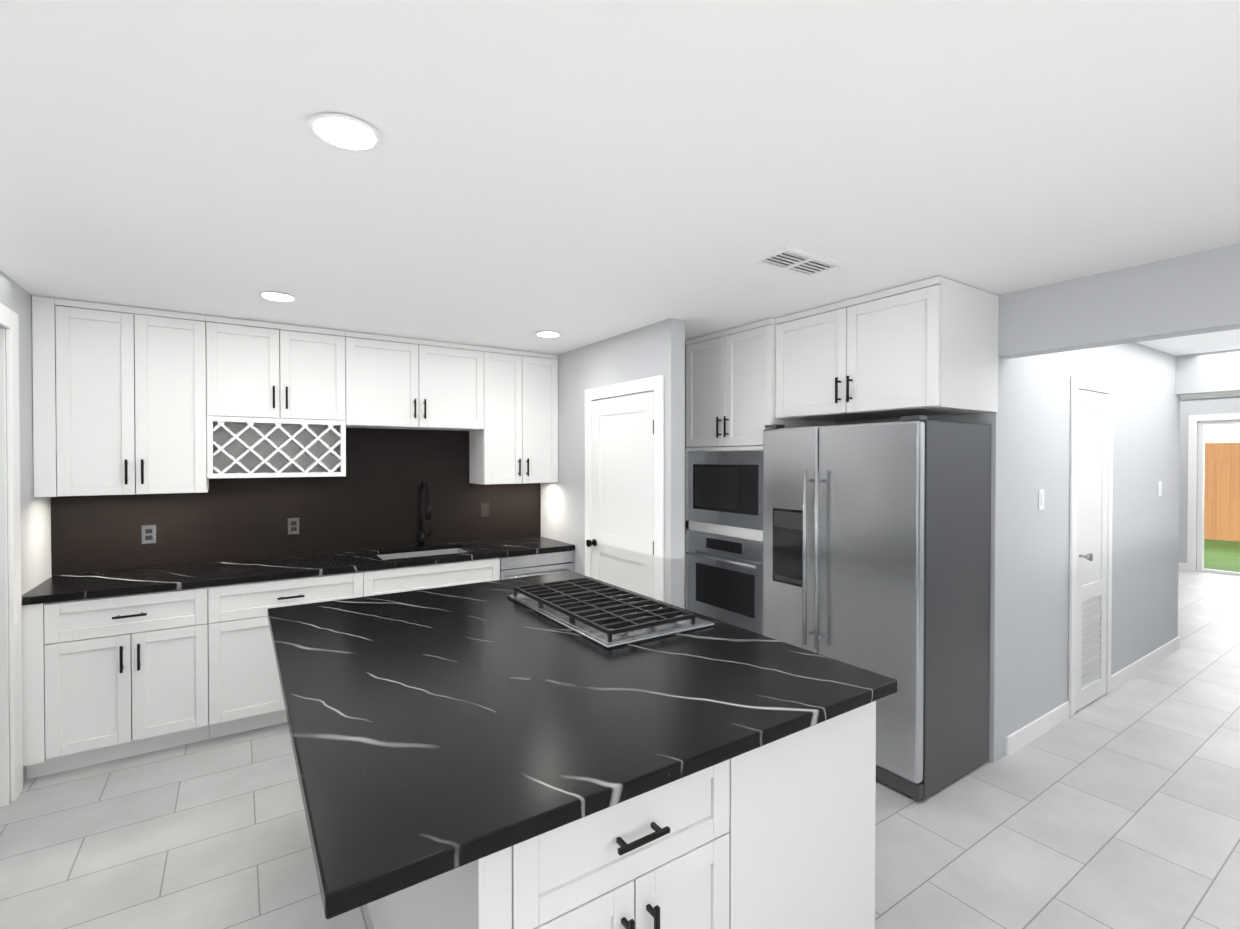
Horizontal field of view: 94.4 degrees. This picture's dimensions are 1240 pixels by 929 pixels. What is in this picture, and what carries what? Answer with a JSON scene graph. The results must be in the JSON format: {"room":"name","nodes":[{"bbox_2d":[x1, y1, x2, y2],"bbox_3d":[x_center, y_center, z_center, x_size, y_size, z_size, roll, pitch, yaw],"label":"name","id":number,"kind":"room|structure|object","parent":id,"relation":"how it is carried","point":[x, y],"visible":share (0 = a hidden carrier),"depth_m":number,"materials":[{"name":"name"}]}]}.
{"room":"kitchen","nodes":[
{"label":"kitchen","id":0,"kind":"room"},
{"bbox_2d":[0,270,51,801],"bbox_3d":[-0.690,0.384,-0.714,0.150,2.480,9.600,0,1,-34],"label":"wall","id":1,"kind":"structure","parent":0,"point":[35,512],"depth_m":2.95,"materials":[{"name":"grey paint"}]},
{"bbox_2d":[0,303,22,806],"bbox_3d":[-2.670,0.435,2.274,0.168,2.320,1.147,0,1,-34],"label":"door frame","id":2,"kind":"structure","parent":1,"relation":"attached to","point":[11,774],"depth_m":2.69,"materials":[{"name":"white wood"}]},
{"bbox_2d":[541,318,687,608],"bbox_3d":[0.275,0.333,4.598,1.130,2.480,1.829,0,1,-34],"label":"wall","id":3,"kind":"structure","parent":0,"point":[655,349],"depth_m":3.99,"materials":[{"name":"grey paint"}]},
{"bbox_2d":[586,392,653,597],"bbox_3d":[-0.021,0.550,3.952,0.079,2.033,0.777,0,1,-34],"label":"pantry door","id":4,"kind":"structure","parent":3,"relation":"in","point":[621,542],"depth_m":3.94,"materials":[{"name":"white wood"}]},
{"bbox_2d":[585,375,663,601],"bbox_3d":[0.003,0.509,3.972,0.017,2.140,0.955,0,1,-34],"label":"door frame","id":5,"kind":"structure","parent":3,"relation":"attached to","point":[655,384],"depth_m":3.63,"materials":[{"name":"white wood"}]},
{"bbox_2d":[686,318,835,447],"bbox_3d":[0.944,-0.509,3.997,0.669,0.776,0.804,0,1,-34],"label":"upper cabinet","id":6,"kind":"object","parent":3,"relation":"attached to","point":[730,386],"visible":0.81,"depth_m":3.78,"materials":[{"name":"white wood"}]},
{"bbox_2d":[0,569,1239,928],"bbox_3d":[1.256,1.636,3.240,17.900,0.100,14.000,0,1,-34],"label":"floor","id":7,"kind":"structure","parent":0,"point":[1118,807],"depth_m":2.49,"materials":[{"name":"tile"}]},
{"bbox_2d":[21,587,209,778],"bbox_3d":[-2.790,1.137,3.261,0.751,0.898,0.660,0,1,-34],"label":"base cabinet","id":8,"kind":"object","parent":7,"relation":"on","point":[105,679],"visible":0.96,"depth_m":3.01,"materials":[{"name":"white wood"}]},
{"bbox_2d":[208,571,362,738],"bbox_3d":[-2.140,1.133,3.695,0.808,0.898,0.660,0,1,-34],"label":"base cabinet","id":9,"kind":"object","parent":7,"relation":"on","point":[245,692],"visible":0.56,"depth_m":3.35,"materials":[{"name":"white wood"}]},
{"bbox_2d":[363,558,499,596],"bbox_3d":[-1.418,1.128,4.176,0.922,0.898,0.660,0,1,-34],"label":"base cabinet","id":10,"kind":"object","parent":7,"relation":"on","point":[392,580],"visible":0.25,"depth_m":3.91,"materials":[{"name":"white wood"}]},
{"bbox_2d":[21,536,574,605],"bbox_3d":[-1.819,0.659,3.921,3.106,0.040,0.635,0,1,-34],"label":"countertop","id":11,"kind":"structure","parent":10,"relation":"on","point":[62,588],"depth_m":3.52,"materials":[{"name":"black stone"}]},
{"bbox_2d":[377,548,466,559],"bbox_3d":[-1.434,0.778,4.201,0.648,0.227,0.408,0,1,-34],"label":"sink","id":12,"kind":"object","parent":11,"relation":"in","point":[419,554],"depth_m":4.37,"materials":[{"name":"silver metal"}]},
{"bbox_2d":[417,481,432,546],"bbox_3d":[-1.462,0.378,4.384,0.121,0.513,0.247,0,1,-34],"label":"faucet","id":13,"kind":"object","parent":11,"relation":"on","point":[421,535],"visible":0.96,"depth_m":4.43,"materials":[{"name":"black metal"}]},
{"bbox_2d":[500,550,573,579],"bbox_3d":[-0.775,1.124,4.602,0.614,0.898,0.664,0,1,-34],"label":"dishwasher","id":14,"kind":"object","parent":7,"relation":"on","point":[511,567],"visible":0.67,"depth_m":4.34,"materials":[{"name":"silver metal"}]},
{"bbox_2d":[367,701,875,928],"bbox_3d":[-0.276,1.156,2.297,1.310,0.878,2.062,0,1,-34],"label":"kitchen island","id":15,"kind":"object","parent":7,"relation":"on","point":[778,834],"visible":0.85,"depth_m":1.46,"materials":[{"name":"white wood"}]},
{"bbox_2d":[267,571,896,918],"bbox_3d":[-0.384,0.696,2.246,1.620,0.041,2.120,0,1,-34],"label":"island countertop","id":16,"kind":"structure","parent":15,"relation":"on","point":[434,732],"depth_m":1.57,"materials":[{"name":"black stone"}]},
{"bbox_2d":[507,577,714,648],"bbox_3d":[-0.086,0.643,2.637,0.530,0.056,0.940,0,1,-34],"label":"cooktop","id":17,"kind":"object","parent":16,"relation":"in","point":[607,616],"visible":1,"depth_m":2.45,"materials":[{"name":"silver metal"}]},
{"bbox_2d":[686,446,762,634],"bbox_3d":[0.934,0.730,4.002,0.693,1.698,0.804,0,1,-34],"label":"double wall oven","id":18,"kind":"object","parent":7,"relation":"on","point":[724,534],"visible":0.33,"depth_m":3.81,"materials":[{"name":"silver metal"}]},
{"bbox_2d":[763,415,990,800],"bbox_3d":[1.382,0.676,3.231,0.769,1.820,0.956,0,1,-34],"label":"fridge","id":19,"kind":"object","parent":7,"relation":"on","point":[876,547],"visible":0.77,"depth_m":2.88,"materials":[{"name":"silver metal"}]},
{"bbox_2d":[0,0,1239,399],"bbox_3d":[1.256,-0.944,3.215,17.900,0.100,14.000,0,1,-34],"label":"ceiling","id":20,"kind":"structure","parent":0,"point":[576,174],"depth_m":1.63,"materials":[{"name":"white paint"}]},
{"bbox_2d":[257,291,297,301],"bbox_3d":[-1.809,-0.887,3.035,0.184,0.009,0.184,0,1,-34],"label":"recessed light","id":21,"kind":"object","parent":20,"relation":"in","point":[277,296],"visible":0.94,"depth_m":3.02,"materials":[{"name":"white plastic"}]},
{"bbox_2d":[306,113,383,152],"bbox_3d":[-0.722,-0.872,1.512,0.184,0.009,0.184,0,1,-34],"label":"recessed light","id":22,"kind":"object","parent":20,"relation":"in","point":[343,132],"visible":1,"depth_m":1.50,"materials":[{"name":"white plastic"}]},
{"bbox_2d":[535,331,560,336],"bbox_3d":[-0.495,-0.896,3.947,0.184,0.009,0.184,0,1,-34],"label":"recessed light","id":23,"kind":"object","parent":20,"relation":"in","point":[548,334],"visible":1,"depth_m":3.94,"materials":[{"name":"white plastic"}]},
{"bbox_2d":[752,247,844,276],"bbox_3d":[0.784,-0.883,2.516,0.380,0.008,0.190,0,1,-34],"label":"ceiling vent","id":24,"kind":"object","parent":20,"relation":"in","point":[792,260],"visible":1,"depth_m":2.50,"materials":[{"name":"white metal"}]},
{"bbox_2d":[836,243,1239,762],"bbox_3d":[2.958,0.361,1.719,0.140,2.480,9.600,0,1,-34],"label":"wall","id":25,"kind":"structure","parent":0,"point":[1191,294],"depth_m":2.74,"materials":[{"name":"grey paint"}]},
{"bbox_2d":[775,276,998,421],"bbox_3d":[1.454,-0.585,3.258,0.639,0.611,0.986,0,1,-34],"label":"upper cabinet","id":26,"kind":"object","parent":25,"relation":"attached to","point":[927,347],"visible":1,"depth_m":2.96,"materials":[{"name":"white wood"}]},
{"bbox_2d":[1006,342,1179,736],"bbox_3d":[3.399,0.338,4.068,3.200,2.480,0.140,0,1,-34],"label":"wall","id":27,"kind":"structure","parent":0,"point":[1146,459],"depth_m":3.58,"materials":[{"name":"grey paint"}]},
{"bbox_2d":[1006,701,1069,755],"bbox_3d":[2.461,1.535,3.362,0.839,0.100,0.012,0,1,-34],"label":"baseboard","id":28,"kind":"structure","parent":27,"relation":"attached to","point":[1031,731],"depth_m":3.33,"materials":[{"name":"white wood"}]},
{"bbox_2d":[1038,489,1043,509],"bbox_3d":[2.460,0.205,3.349,0.072,0.116,0.009,0,1,-34],"label":"light switch","id":29,"kind":"object","parent":27,"relation":"attached to","point":[1040,499],"depth_m":3.34,"materials":[{"name":"white plastic"}]},
{"bbox_2d":[1068,376,1113,716],"bbox_3d":[3.107,0.513,3.779,0.700,2.135,0.016,0,1,-34],"label":"door frame","id":30,"kind":"structure","parent":27,"relation":"attached to","point":[1077,383],"depth_m":3.61,"materials":[{"name":"white wood"}]},
{"bbox_2d":[1075,390,1108,711],"bbox_3d":[3.122,0.547,3.756,0.546,2.043,0.072,0,1,-34],"label":"closet door","id":31,"kind":"structure","parent":27,"relation":"in","point":[1092,540],"depth_m":3.78,"materials":[{"name":"white wood"}]},
{"bbox_2d":[1111,637,1179,690],"bbox_3d":[4.086,1.524,4.446,1.649,0.100,0.012,0,1,-34],"label":"baseboard","id":32,"kind":"structure","parent":27,"relation":"attached to","point":[1132,670],"depth_m":4.37,"materials":[{"name":"white wood"}]},
{"bbox_2d":[1158,481,1161,495],"bbox_3d":[4.315,0.193,4.586,0.072,0.116,0.009,0,1,-34],"label":"light switch","id":33,"kind":"object","parent":27,"relation":"attached to","point":[1159,482],"depth_m":4.58,"materials":[{"name":"white plastic"}]},
{"bbox_2d":[1175,349,1239,394],"bbox_3d":[5.041,-0.745,4.353,0.140,0.320,1.190,0,1,-34],"label":"wall","id":34,"kind":"structure","parent":0,"point":[1210,372],"depth_m":4.65,"materials":[{"name":"grey paint"}]},
{"bbox_2d":[1179,396,1239,570],"bbox_3d":[8.792,0.303,7.651,0.150,2.480,9.300,0,1,-34],"label":"wall","id":35,"kind":"structure","parent":0,"point":[1219,405],"depth_m":8.34,"materials":[{"name":"grey paint"}]},
{"bbox_2d":[1179,562,1186,569],"bbox_3d":[7.238,1.472,9.847,0.012,0.100,3.620,0,1,-34],"label":"baseboard","id":36,"kind":"structure","parent":35,"relation":"attached to","point":[1183,566],"depth_m":8.37,"materials":[{"name":"white wood"}]},
{"bbox_2d":[1187,413,1239,575],"bbox_3d":[8.840,0.419,7.522,0.115,2.250,2.010,0,1,-34],"label":"door frame","id":37,"kind":"structure","parent":35,"relation":"attached to","point":[1192,490],"depth_m":8.26,"materials":[{"name":"white wood"}]},
{"bbox_3d":[-1.568,0.333,4.560,4.540,2.480,0.150,0,1,-34],"label":"wall","id":38,"kind":"structure","parent":0,"visible":0},
{"bbox_2d":[32,296,208,496],"bbox_3d":[-2.869,-0.361,3.356,0.741,1.061,0.390,0,1,-34],"label":"upper cabinet","id":39,"kind":"object","parent":38,"relation":"attached to","point":[119,400],"visible":1,"depth_m":3.22,"materials":[{"name":"white wood"}]},
{"bbox_2d":[206,315,345,420],"bbox_3d":[-2.243,-0.595,3.771,0.759,0.601,0.390,0,1,-34],"label":"upper cabinet","id":40,"kind":"object","parent":38,"relation":"attached to","point":[257,369],"visible":0.98,"depth_m":3.62,"materials":[{"name":"white wood"}]},
{"bbox_2d":[207,416,345,477],"bbox_3d":[-2.256,-0.106,3.794,0.759,0.374,0.346,0,1,-34],"label":"wine rack","id":41,"kind":"object","parent":38,"relation":"attached to","point":[242,447],"visible":1,"depth_m":3.72,"materials":[{"name":"white wood"}]},
{"bbox_2d":[51,428,540,575],"bbox_3d":[-1.993,0.169,4.177,3.108,0.934,0.012,0,1,-34],"label":"backsplash","id":42,"kind":"structure","parent":38,"relation":"attached to","point":[369,500],"depth_m":4.07,"materials":[{"name":"tile"}]},
{"bbox_2d":[141,525,156,543],"bbox_3d":[-2.915,0.433,3.552,0.072,0.116,0.010,0,1,-34],"label":"electrical outlet","id":43,"kind":"object","parent":42,"relation":"attached to","point":[148,534],"visible":1,"depth_m":3.55,"materials":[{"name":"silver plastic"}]},
{"bbox_2d":[288,518,299,534],"bbox_3d":[-2.266,0.429,3.985,0.072,0.116,0.010,0,1,-34],"label":"electrical outlet","id":44,"kind":"object","parent":42,"relation":"attached to","point":[293,526],"visible":1,"depth_m":3.98,"materials":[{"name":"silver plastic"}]},
{"bbox_2d":[481,502,488,516],"bbox_3d":[-1.117,0.371,4.750,0.072,0.116,0.010,0,1,-34],"label":"electrical outlet","id":45,"kind":"object","parent":42,"relation":"attached to","point":[484,508],"visible":1,"depth_m":4.75,"materials":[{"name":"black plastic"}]},
{"bbox_2d":[345,331,483,430],"bbox_3d":[-1.526,-0.585,4.250,0.962,0.631,0.390,0,1,-34],"label":"upper cabinet","id":46,"kind":"object","parent":38,"relation":"attached to","point":[392,382],"visible":0.98,"depth_m":4.10,"materials":[{"name":"white wood"}]},
{"bbox_2d":[469,347,557,484],"bbox_3d":[-0.860,-0.376,4.696,0.635,1.056,0.390,0,1,-34],"label":"upper cabinet","id":47,"kind":"object","parent":38,"relation":"attached to","point":[514,440],"visible":0.96,"depth_m":4.55,"materials":[{"name":"white wood"}]},
{"label":"outside","id":48,"kind":"structure","parent":0,"visible":0},
{"bbox_2d":[1204,539,1239,571],"bbox_3d":[13.507,1.577,11.408,11.850,0.100,20.000,0,1,-34],"label":"grass","id":49,"kind":"structure","parent":48,"point":[1223,555],"depth_m":9.73,"materials":[{"name":"green plant"}]},
{"bbox_2d":[1204,442,1239,541],"bbox_3d":[12.646,0.547,10.824,0.080,1.970,20.000,0,1,-34],"label":"fence","id":50,"kind":"object","parent":49,"relation":"on","point":[1222,495],"depth_m":11.55,"materials":[{"name":"brown wood"}]},
{"bbox_2d":[1205,424,1239,442],"bbox_3d":[15.983,-2.999,13.014,0.100,9.020,32.000,0,1,-34],"label":"sky","id":51,"kind":"structure","parent":48,"point":[1222,433],"depth_m":14.34,"materials":[{"name":"white"}]}
]}

